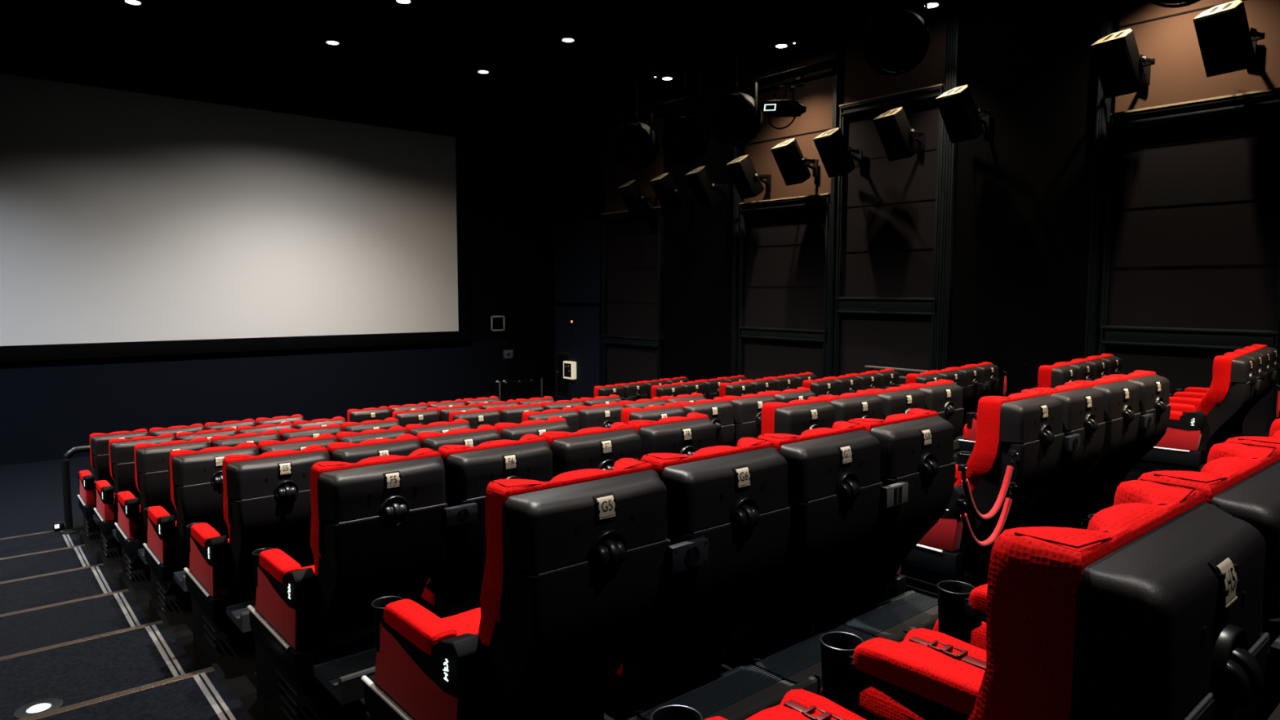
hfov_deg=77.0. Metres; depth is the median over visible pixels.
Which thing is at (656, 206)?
trim
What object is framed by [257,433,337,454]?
chair
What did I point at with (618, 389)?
chair
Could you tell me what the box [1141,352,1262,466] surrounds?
chair
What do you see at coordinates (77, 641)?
trim
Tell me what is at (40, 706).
step light
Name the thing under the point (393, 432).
chair
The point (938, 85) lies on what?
trim
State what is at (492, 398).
chair
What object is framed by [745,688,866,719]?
seat cushion
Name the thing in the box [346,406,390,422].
chair
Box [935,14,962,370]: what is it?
trim
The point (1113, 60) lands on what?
grille
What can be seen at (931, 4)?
recessed light
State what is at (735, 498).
chair
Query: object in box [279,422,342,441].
chair
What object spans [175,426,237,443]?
chair
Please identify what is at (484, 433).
chair
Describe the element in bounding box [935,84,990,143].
speaker
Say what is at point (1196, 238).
wall panel
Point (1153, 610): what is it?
chair
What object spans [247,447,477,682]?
chair
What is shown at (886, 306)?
trim
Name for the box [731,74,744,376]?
trim
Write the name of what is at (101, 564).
trim
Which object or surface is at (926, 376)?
chair
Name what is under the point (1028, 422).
chair
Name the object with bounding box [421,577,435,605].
seat cushion
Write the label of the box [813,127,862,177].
speaker
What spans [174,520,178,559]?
seat cushion
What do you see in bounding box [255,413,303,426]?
chair
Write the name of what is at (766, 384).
chair
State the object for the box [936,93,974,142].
grille
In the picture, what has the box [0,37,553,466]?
wall
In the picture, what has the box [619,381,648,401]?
chair
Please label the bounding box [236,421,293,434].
chair
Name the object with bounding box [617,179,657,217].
speaker
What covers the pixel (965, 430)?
seat cushion
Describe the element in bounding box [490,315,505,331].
panel
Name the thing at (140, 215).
screen
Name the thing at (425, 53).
ceiling
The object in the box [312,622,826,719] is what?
platform
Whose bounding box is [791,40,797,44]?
indicator
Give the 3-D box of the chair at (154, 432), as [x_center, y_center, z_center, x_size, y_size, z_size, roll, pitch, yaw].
[-5.866,1.285,10.179,0.668,0.997,1.085,-4,6,-40]
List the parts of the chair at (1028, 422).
trim, panel, armrest, backrest, plate frame, number plate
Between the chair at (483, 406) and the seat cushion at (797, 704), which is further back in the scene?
the chair at (483, 406)
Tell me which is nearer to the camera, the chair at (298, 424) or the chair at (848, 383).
the chair at (298, 424)
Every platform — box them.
[77,502,100,536]
[93,514,121,555]
[112,528,149,579]
[137,548,188,611]
[173,570,238,648]
[226,600,326,719]
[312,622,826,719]
[899,503,1113,595]
[951,431,965,464]
[1123,433,1242,481]
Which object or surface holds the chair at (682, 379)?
on the platform
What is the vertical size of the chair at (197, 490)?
1.007 m
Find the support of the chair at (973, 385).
on the platform
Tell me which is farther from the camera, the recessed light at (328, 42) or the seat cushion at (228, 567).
the recessed light at (328, 42)
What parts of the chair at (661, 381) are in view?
backrest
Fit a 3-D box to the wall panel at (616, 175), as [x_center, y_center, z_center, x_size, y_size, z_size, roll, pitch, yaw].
[-0.170,-5.012,19.955,0.070,2.580,2.180,-4,6,-40]
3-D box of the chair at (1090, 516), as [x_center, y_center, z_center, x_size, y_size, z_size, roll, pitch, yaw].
[1.975,0.627,2.813,0.682,1.007,1.090,-4,6,-40]
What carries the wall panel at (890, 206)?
attached to the wall at (699, 241)
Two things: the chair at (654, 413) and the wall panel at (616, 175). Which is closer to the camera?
the chair at (654, 413)
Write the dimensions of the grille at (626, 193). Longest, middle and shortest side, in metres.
0.740 x 0.444 x 0.022 m
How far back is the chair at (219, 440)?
7.45 m
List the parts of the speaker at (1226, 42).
plate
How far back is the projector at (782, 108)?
14.61 m
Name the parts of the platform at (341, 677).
foot plate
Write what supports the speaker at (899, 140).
attached to the wall panel at (890, 206)
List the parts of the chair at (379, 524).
armrest, trim, panel, backrest, plate frame, number plate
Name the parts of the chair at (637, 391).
backrest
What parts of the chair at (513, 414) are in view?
backrest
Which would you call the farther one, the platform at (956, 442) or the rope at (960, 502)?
the platform at (956, 442)
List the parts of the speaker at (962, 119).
plate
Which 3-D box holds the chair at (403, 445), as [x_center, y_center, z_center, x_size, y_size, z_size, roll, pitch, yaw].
[-1.909,0.987,5.525,0.668,0.997,1.085,-4,6,-40]
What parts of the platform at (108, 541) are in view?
frame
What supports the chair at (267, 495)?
on the platform at (202, 625)
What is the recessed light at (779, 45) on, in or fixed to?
in the ceiling
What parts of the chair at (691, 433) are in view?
backrest, plate frame, number plate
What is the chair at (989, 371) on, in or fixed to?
on the platform
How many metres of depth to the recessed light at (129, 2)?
12.83 m
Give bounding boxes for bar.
[579,39,842,136]
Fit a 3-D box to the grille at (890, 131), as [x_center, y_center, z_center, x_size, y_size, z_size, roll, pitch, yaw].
[4.264,-3.753,13.653,0.022,0.740,0.444,-36,20,-21]
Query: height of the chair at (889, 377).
1.007 m
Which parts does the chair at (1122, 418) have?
backrest, plate frame, number plate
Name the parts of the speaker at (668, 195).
plate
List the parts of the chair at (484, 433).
plate frame, number plate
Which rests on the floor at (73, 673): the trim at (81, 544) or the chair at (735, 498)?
the trim at (81, 544)
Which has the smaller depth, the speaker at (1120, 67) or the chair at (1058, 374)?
the chair at (1058, 374)
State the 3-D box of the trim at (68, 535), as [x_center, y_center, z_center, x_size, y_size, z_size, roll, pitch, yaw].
[-7.008,2.247,9.881,0.062,0.005,1.400,-4,6,-40]
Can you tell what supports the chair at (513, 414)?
on the platform
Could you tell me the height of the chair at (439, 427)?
1.007 m
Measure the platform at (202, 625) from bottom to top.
0.425 m
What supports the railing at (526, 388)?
on the floor at (31, 494)
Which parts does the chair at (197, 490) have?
armrest, trim, panel, backrest, plate frame, number plate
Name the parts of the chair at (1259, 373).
armrest, backrest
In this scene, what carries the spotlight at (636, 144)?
hanging from the ceiling
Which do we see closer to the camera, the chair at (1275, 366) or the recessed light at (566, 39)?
the chair at (1275, 366)
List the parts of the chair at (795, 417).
plate frame, number plate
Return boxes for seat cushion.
[113,502,116,517]
[139,504,142,534]
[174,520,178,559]
[227,537,231,589]
[302,564,316,638]
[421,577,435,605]
[441,607,480,635]
[616,661,624,676]
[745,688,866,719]
[820,627,986,719]
[933,619,986,650]
[963,423,968,437]
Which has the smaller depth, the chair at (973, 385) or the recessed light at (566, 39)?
the chair at (973, 385)
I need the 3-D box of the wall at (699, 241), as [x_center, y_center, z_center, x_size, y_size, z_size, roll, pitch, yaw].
[5.374,-1.728,13.931,0.180,8.080,24.300,-4,6,-40]
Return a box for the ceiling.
[0,0,1016,127]
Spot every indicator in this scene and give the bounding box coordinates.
[297,6,305,11]
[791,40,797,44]
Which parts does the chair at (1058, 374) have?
trim, panel, backrest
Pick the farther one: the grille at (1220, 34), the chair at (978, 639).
the grille at (1220, 34)
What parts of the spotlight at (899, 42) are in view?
blade, blade, blade, blade, blade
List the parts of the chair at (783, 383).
backrest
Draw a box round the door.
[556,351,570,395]
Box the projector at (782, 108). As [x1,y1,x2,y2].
[764,85,806,129]
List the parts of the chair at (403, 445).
backrest, plate frame, number plate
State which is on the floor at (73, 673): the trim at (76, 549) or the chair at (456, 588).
the trim at (76, 549)
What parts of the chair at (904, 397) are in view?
backrest, plate frame, number plate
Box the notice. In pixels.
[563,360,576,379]
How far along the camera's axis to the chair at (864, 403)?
5.87 m
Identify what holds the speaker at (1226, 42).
attached to the wall panel at (1167, 35)
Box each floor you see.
[0,431,1279,719]
[0,456,94,538]
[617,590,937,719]
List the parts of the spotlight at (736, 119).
blade, blade, blade, drop rod, blade, blade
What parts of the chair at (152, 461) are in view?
armrest, trim, panel, backrest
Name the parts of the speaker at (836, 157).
plate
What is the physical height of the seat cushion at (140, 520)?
0.171 m
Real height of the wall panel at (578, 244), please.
2.200 m
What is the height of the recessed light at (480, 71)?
0.016 m
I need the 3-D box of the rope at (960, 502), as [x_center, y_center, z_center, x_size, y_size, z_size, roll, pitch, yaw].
[1.738,0.795,4.023,0.567,0.286,0.040,-4,6,-40]
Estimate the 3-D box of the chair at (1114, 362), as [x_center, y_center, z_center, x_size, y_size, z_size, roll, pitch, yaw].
[5.423,0.417,10.078,1.090,1.007,0.682,5,7,44]
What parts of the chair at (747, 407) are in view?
backrest, number plate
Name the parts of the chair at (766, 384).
backrest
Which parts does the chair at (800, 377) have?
backrest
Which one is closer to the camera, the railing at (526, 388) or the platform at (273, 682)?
the platform at (273, 682)
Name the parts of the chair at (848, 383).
backrest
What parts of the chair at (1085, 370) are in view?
backrest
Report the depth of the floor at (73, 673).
5.27 m
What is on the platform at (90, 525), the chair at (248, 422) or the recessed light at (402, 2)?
the chair at (248, 422)
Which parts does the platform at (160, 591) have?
foot plate, frame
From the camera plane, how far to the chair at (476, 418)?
9.00 m
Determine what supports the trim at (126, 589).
on the floor at (73, 673)
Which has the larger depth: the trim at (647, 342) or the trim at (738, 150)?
the trim at (647, 342)
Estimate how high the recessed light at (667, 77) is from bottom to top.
0.016 m
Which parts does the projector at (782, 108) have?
label frame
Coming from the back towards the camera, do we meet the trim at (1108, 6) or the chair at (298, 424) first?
the trim at (1108, 6)
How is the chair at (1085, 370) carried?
on the platform at (956, 442)
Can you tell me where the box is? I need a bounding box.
[502,350,512,358]
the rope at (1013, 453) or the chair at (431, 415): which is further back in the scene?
the chair at (431, 415)
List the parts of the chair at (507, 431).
number plate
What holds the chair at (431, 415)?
on the platform
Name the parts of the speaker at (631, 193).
plate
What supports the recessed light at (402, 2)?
in the ceiling
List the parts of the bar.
drop rod, drop rod, drop rod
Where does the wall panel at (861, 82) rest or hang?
attached to the wall at (699, 241)
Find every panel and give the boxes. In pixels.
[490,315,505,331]
[555,218,601,302]
[555,306,602,401]
[604,96,663,213]
[606,217,657,385]
[743,50,833,202]
[743,205,826,380]
[840,100,938,385]
[844,19,946,103]
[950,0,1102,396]
[1106,106,1279,436]
[1115,0,1279,112]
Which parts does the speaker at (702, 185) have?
plate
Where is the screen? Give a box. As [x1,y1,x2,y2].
[0,53,470,362]
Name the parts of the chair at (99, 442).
armrest, trim, panel, backrest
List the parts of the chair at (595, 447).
backrest, plate frame, number plate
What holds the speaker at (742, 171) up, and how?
attached to the wall panel at (816, 95)
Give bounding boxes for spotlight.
[613,77,658,169]
[710,48,762,146]
[863,0,929,75]
[1146,0,1200,8]
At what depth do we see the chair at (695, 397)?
9.03 m
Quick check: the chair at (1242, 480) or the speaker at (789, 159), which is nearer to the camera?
the chair at (1242, 480)
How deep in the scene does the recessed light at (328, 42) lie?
14.87 m
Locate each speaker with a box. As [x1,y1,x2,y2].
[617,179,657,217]
[649,172,691,212]
[684,165,728,207]
[725,154,771,199]
[770,137,818,186]
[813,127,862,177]
[873,106,925,161]
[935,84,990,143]
[1090,28,1155,98]
[1193,0,1265,77]
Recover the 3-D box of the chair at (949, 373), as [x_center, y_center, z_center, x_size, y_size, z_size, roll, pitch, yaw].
[3.600,0.590,10.374,1.085,0.997,0.668,5,7,44]
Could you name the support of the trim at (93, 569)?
on the floor at (73, 673)
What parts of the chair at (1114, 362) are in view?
backrest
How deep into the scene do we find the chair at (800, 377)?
13.13 m
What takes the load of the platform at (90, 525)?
on the floor at (73, 673)
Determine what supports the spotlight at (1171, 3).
hanging from the ceiling
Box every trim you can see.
[0,530,53,539]
[0,544,84,559]
[0,563,103,583]
[0,588,128,617]
[0,620,163,660]
[17,666,214,719]
[60,530,74,546]
[73,546,89,566]
[90,565,111,593]
[113,592,140,626]
[145,624,185,676]
[192,672,235,719]
[600,206,659,214]
[601,206,664,386]
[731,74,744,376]
[737,193,831,378]
[739,193,829,204]
[826,46,844,377]
[833,84,945,377]
[839,84,943,106]
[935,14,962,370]
[1084,0,1115,359]
[1097,90,1279,432]
[1110,87,1279,115]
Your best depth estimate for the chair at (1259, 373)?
7.75 m
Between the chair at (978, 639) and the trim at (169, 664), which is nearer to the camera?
the chair at (978, 639)
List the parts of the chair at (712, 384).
backrest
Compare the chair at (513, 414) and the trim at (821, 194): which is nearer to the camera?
the chair at (513, 414)
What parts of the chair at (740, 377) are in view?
backrest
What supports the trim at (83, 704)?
on the floor at (73, 673)
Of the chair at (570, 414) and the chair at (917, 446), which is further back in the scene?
the chair at (570, 414)
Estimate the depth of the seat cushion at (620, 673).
2.96 m
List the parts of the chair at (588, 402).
backrest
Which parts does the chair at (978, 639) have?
backrest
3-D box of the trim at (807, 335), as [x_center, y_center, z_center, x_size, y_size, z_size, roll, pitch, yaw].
[2.934,-0.875,16.586,0.170,4.841,2.340,-4,6,-40]
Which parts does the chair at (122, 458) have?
armrest, trim, panel, backrest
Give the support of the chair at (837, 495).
on the platform at (341, 677)
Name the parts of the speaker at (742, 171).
plate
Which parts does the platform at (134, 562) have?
foot plate, frame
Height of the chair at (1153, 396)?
1.007 m
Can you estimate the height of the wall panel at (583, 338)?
2.860 m
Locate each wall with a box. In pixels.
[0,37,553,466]
[551,0,1279,418]
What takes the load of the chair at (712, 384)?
on the platform
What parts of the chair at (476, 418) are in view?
backrest, number plate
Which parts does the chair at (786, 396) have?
backrest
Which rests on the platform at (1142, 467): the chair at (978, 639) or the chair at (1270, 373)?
the chair at (1270, 373)
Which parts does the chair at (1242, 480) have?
armrest, backrest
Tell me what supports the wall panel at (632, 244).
attached to the wall at (699, 241)
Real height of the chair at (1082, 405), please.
0.997 m
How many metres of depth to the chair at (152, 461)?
7.07 m
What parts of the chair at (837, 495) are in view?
backrest, plate frame, number plate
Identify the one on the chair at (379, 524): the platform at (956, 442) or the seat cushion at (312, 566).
the seat cushion at (312, 566)
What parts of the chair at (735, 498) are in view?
backrest, plate frame, number plate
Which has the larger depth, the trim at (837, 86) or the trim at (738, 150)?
the trim at (738, 150)
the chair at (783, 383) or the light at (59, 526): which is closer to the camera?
the light at (59, 526)
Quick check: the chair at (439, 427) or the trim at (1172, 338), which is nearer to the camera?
the chair at (439, 427)
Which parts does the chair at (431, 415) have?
backrest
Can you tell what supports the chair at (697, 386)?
on the platform
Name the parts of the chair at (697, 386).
backrest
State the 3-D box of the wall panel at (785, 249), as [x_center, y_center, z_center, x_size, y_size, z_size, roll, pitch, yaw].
[2.976,-0.778,16.631,0.058,4.641,2.140,-4,6,-40]
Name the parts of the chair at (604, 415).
backrest, number plate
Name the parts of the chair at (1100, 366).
backrest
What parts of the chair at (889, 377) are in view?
backrest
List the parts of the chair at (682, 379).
backrest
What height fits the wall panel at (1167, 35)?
2.000 m
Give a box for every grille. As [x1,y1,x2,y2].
[617,186,640,217]
[649,180,674,212]
[684,173,711,207]
[726,163,754,198]
[771,146,800,185]
[813,136,845,177]
[874,115,908,160]
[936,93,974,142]
[1091,38,1137,97]
[1194,9,1246,75]
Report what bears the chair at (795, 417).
on the platform
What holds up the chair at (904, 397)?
on the platform
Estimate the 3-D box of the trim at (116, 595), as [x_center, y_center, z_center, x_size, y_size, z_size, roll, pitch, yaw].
[-4.041,2.053,6.393,0.062,0.005,1.400,-4,6,-40]
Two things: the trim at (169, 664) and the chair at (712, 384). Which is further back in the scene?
the chair at (712, 384)
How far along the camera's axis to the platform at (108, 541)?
8.67 m
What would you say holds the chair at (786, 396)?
on the platform
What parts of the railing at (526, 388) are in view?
corner post, corner post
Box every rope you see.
[955,481,1017,547]
[957,449,1018,520]
[1003,370,1006,396]
[1275,384,1279,417]
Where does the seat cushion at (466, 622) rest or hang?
on the chair at (578, 564)
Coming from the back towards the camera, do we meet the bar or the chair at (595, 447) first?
the bar
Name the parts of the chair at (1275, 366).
armrest, trim, backrest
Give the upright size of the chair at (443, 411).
0.997 m
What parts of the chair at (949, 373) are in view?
backrest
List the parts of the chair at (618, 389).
backrest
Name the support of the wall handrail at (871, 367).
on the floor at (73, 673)
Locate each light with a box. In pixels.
[13,697,63,719]
[53,520,65,531]
[122,0,142,4]
[324,40,340,44]
[394,0,412,4]
[476,69,489,73]
[560,36,575,42]
[661,75,673,79]
[773,43,787,48]
[922,1,940,8]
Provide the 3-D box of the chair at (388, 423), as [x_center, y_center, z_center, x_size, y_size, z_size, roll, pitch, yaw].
[-2.972,1.103,8.639,0.682,1.007,1.090,-4,6,-40]
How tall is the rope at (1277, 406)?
0.356 m
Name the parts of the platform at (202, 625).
foot plate, frame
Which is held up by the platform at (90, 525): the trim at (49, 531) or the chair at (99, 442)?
the chair at (99, 442)
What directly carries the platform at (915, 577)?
on the floor at (73, 673)
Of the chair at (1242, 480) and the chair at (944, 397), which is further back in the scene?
the chair at (944, 397)
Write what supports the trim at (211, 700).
on the floor at (73, 673)
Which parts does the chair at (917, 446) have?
backrest, trim, plate frame, number plate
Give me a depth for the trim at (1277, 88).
10.85 m
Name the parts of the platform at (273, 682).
foot plate, frame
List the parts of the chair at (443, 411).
backrest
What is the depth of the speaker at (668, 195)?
17.99 m
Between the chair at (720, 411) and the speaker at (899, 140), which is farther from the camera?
the speaker at (899, 140)
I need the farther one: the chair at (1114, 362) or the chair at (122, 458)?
the chair at (1114, 362)
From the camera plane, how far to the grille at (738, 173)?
16.23 m
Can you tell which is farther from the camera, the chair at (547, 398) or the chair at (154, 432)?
the chair at (547, 398)
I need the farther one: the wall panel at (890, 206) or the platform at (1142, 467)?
the wall panel at (890, 206)
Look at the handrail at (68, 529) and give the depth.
10.25 m
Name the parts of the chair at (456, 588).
backrest, plate frame, number plate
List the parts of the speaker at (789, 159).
plate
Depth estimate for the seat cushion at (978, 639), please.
2.54 m
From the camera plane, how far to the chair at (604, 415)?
8.19 m
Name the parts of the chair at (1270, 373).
armrest, backrest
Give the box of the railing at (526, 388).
[489,377,542,401]
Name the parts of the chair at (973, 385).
backrest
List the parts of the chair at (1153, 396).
backrest, plate frame, number plate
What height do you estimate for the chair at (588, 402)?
1.007 m
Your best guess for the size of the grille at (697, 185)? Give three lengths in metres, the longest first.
0.740 x 0.444 x 0.022 m
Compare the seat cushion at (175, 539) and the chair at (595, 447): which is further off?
the seat cushion at (175, 539)
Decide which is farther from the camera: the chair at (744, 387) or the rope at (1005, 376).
the chair at (744, 387)
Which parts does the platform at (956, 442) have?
frame, foot plate, foot plate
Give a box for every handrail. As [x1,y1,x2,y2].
[59,444,90,534]
[864,365,926,378]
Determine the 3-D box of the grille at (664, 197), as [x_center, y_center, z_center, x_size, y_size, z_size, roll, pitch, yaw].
[0.493,-3.675,18.070,0.022,0.740,0.444,-36,20,-21]
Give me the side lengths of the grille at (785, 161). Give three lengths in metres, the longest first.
0.740 x 0.444 x 0.022 m
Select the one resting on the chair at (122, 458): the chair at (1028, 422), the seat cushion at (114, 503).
the seat cushion at (114, 503)
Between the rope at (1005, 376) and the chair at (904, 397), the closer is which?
the chair at (904, 397)
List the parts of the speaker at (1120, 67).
plate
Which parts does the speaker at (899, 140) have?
plate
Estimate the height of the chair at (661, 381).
0.997 m
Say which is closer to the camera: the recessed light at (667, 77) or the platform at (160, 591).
the platform at (160, 591)
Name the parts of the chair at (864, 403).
backrest, plate frame, number plate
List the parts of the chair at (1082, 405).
backrest, plate frame, number plate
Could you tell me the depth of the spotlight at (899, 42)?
12.61 m
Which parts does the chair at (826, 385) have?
backrest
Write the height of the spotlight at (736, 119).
1.820 m
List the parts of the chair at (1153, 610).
armrest, armrest, backrest, plate frame, number plate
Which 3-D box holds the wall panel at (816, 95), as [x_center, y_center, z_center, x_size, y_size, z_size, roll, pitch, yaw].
[2.981,-4.635,16.300,0.070,2.700,2.260,-4,6,-40]
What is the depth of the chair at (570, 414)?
7.91 m
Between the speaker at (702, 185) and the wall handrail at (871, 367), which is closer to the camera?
the wall handrail at (871, 367)
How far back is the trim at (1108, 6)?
11.88 m
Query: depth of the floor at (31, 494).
12.89 m
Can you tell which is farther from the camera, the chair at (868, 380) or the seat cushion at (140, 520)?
the chair at (868, 380)
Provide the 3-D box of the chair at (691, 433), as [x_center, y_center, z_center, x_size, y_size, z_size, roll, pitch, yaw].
[-0.004,0.821,5.144,0.682,1.007,1.090,-4,6,-40]
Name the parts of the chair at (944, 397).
backrest, number plate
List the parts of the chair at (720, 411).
backrest, number plate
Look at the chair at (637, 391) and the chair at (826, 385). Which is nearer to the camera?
the chair at (826, 385)
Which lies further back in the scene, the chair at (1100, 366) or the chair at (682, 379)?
the chair at (682, 379)
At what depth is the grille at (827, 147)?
14.57 m
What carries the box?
attached to the wall at (49, 408)
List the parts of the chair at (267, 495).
armrest, trim, panel, backrest, plate frame, number plate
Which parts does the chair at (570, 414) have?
backrest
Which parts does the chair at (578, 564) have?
trim, armrest, panel, backrest, plate frame, number plate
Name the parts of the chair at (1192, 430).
trim, armrest, panel, armrest, backrest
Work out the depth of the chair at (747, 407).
7.37 m
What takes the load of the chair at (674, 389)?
on the platform
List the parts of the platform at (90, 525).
frame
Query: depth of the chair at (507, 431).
5.88 m
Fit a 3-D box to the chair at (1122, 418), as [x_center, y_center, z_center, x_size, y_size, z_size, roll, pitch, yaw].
[2.817,0.594,5.538,0.684,0.997,1.056,-4,6,-40]
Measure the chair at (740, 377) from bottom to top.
1.007 m
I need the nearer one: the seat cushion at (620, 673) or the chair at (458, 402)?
the seat cushion at (620, 673)
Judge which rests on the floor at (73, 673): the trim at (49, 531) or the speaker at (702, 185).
the trim at (49, 531)
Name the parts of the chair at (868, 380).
backrest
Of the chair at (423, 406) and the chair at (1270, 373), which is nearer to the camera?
the chair at (1270, 373)
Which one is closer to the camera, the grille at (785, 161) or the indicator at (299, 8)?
the indicator at (299, 8)
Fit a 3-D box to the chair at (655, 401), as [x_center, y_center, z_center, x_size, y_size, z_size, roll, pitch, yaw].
[-0.151,0.899,9.035,0.684,0.997,1.056,-4,6,-40]
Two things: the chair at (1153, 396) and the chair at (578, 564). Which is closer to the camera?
the chair at (578, 564)
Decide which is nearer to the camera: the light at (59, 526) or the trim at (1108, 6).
the light at (59, 526)
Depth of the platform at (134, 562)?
7.52 m
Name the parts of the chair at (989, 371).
backrest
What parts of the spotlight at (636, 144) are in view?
blade, blade, blade, drop rod, blade, blade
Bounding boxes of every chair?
[77,428,149,518]
[93,433,175,535]
[114,436,210,555]
[142,442,259,584]
[149,423,204,438]
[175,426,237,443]
[183,444,329,622]
[204,418,256,430]
[210,430,279,447]
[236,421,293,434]
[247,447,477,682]
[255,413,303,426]
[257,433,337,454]
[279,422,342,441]
[293,416,346,429]
[313,433,421,564]
[335,425,408,443]
[341,417,399,432]
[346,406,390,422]
[360,457,708,719]
[388,402,429,417]
[391,407,439,427]
[404,418,471,436]
[417,424,500,451]
[418,433,552,618]
[426,399,465,408]
[436,403,479,422]
[448,407,500,429]
[463,395,499,405]
[477,399,518,409]
[494,416,569,440]
[496,402,544,423]
[515,395,555,404]
[522,406,579,432]
[539,398,584,410]
[541,422,641,477]
[573,401,624,429]
[579,394,622,406]
[594,383,631,400]
[607,436,791,714]
[618,396,666,408]
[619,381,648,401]
[620,402,685,422]
[627,412,715,457]
[643,378,668,399]
[649,479,1279,719]
[651,382,683,399]
[660,392,706,403]
[664,376,688,384]
[675,396,734,446]
[677,380,706,399]
[699,377,727,399]
[719,380,752,397]
[720,374,747,382]
[722,391,777,446]
[723,421,908,665]
[745,377,775,394]
[760,396,835,435]
[765,386,816,403]
[768,374,796,391]
[789,372,817,387]
[802,377,838,396]
[814,408,955,626]
[817,390,883,422]
[820,441,1279,719]
[828,373,859,395]
[851,371,886,390]
[865,384,925,419]
[870,368,899,388]
[902,389,1080,578]
[905,370,943,384]
[907,379,964,440]
[931,367,964,399]
[933,418,1279,650]
[951,364,989,418]
[956,382,1105,528]
[958,362,1077,452]
[960,361,999,432]
[1044,375,1153,527]
[1059,359,1093,381]
[1076,355,1108,381]
[1082,369,1170,513]
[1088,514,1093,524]
[1093,353,1122,375]
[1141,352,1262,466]
[1168,346,1277,443]
[1168,349,1266,453]
[1173,343,1279,438]
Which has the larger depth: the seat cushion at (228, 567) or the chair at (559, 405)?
the chair at (559, 405)

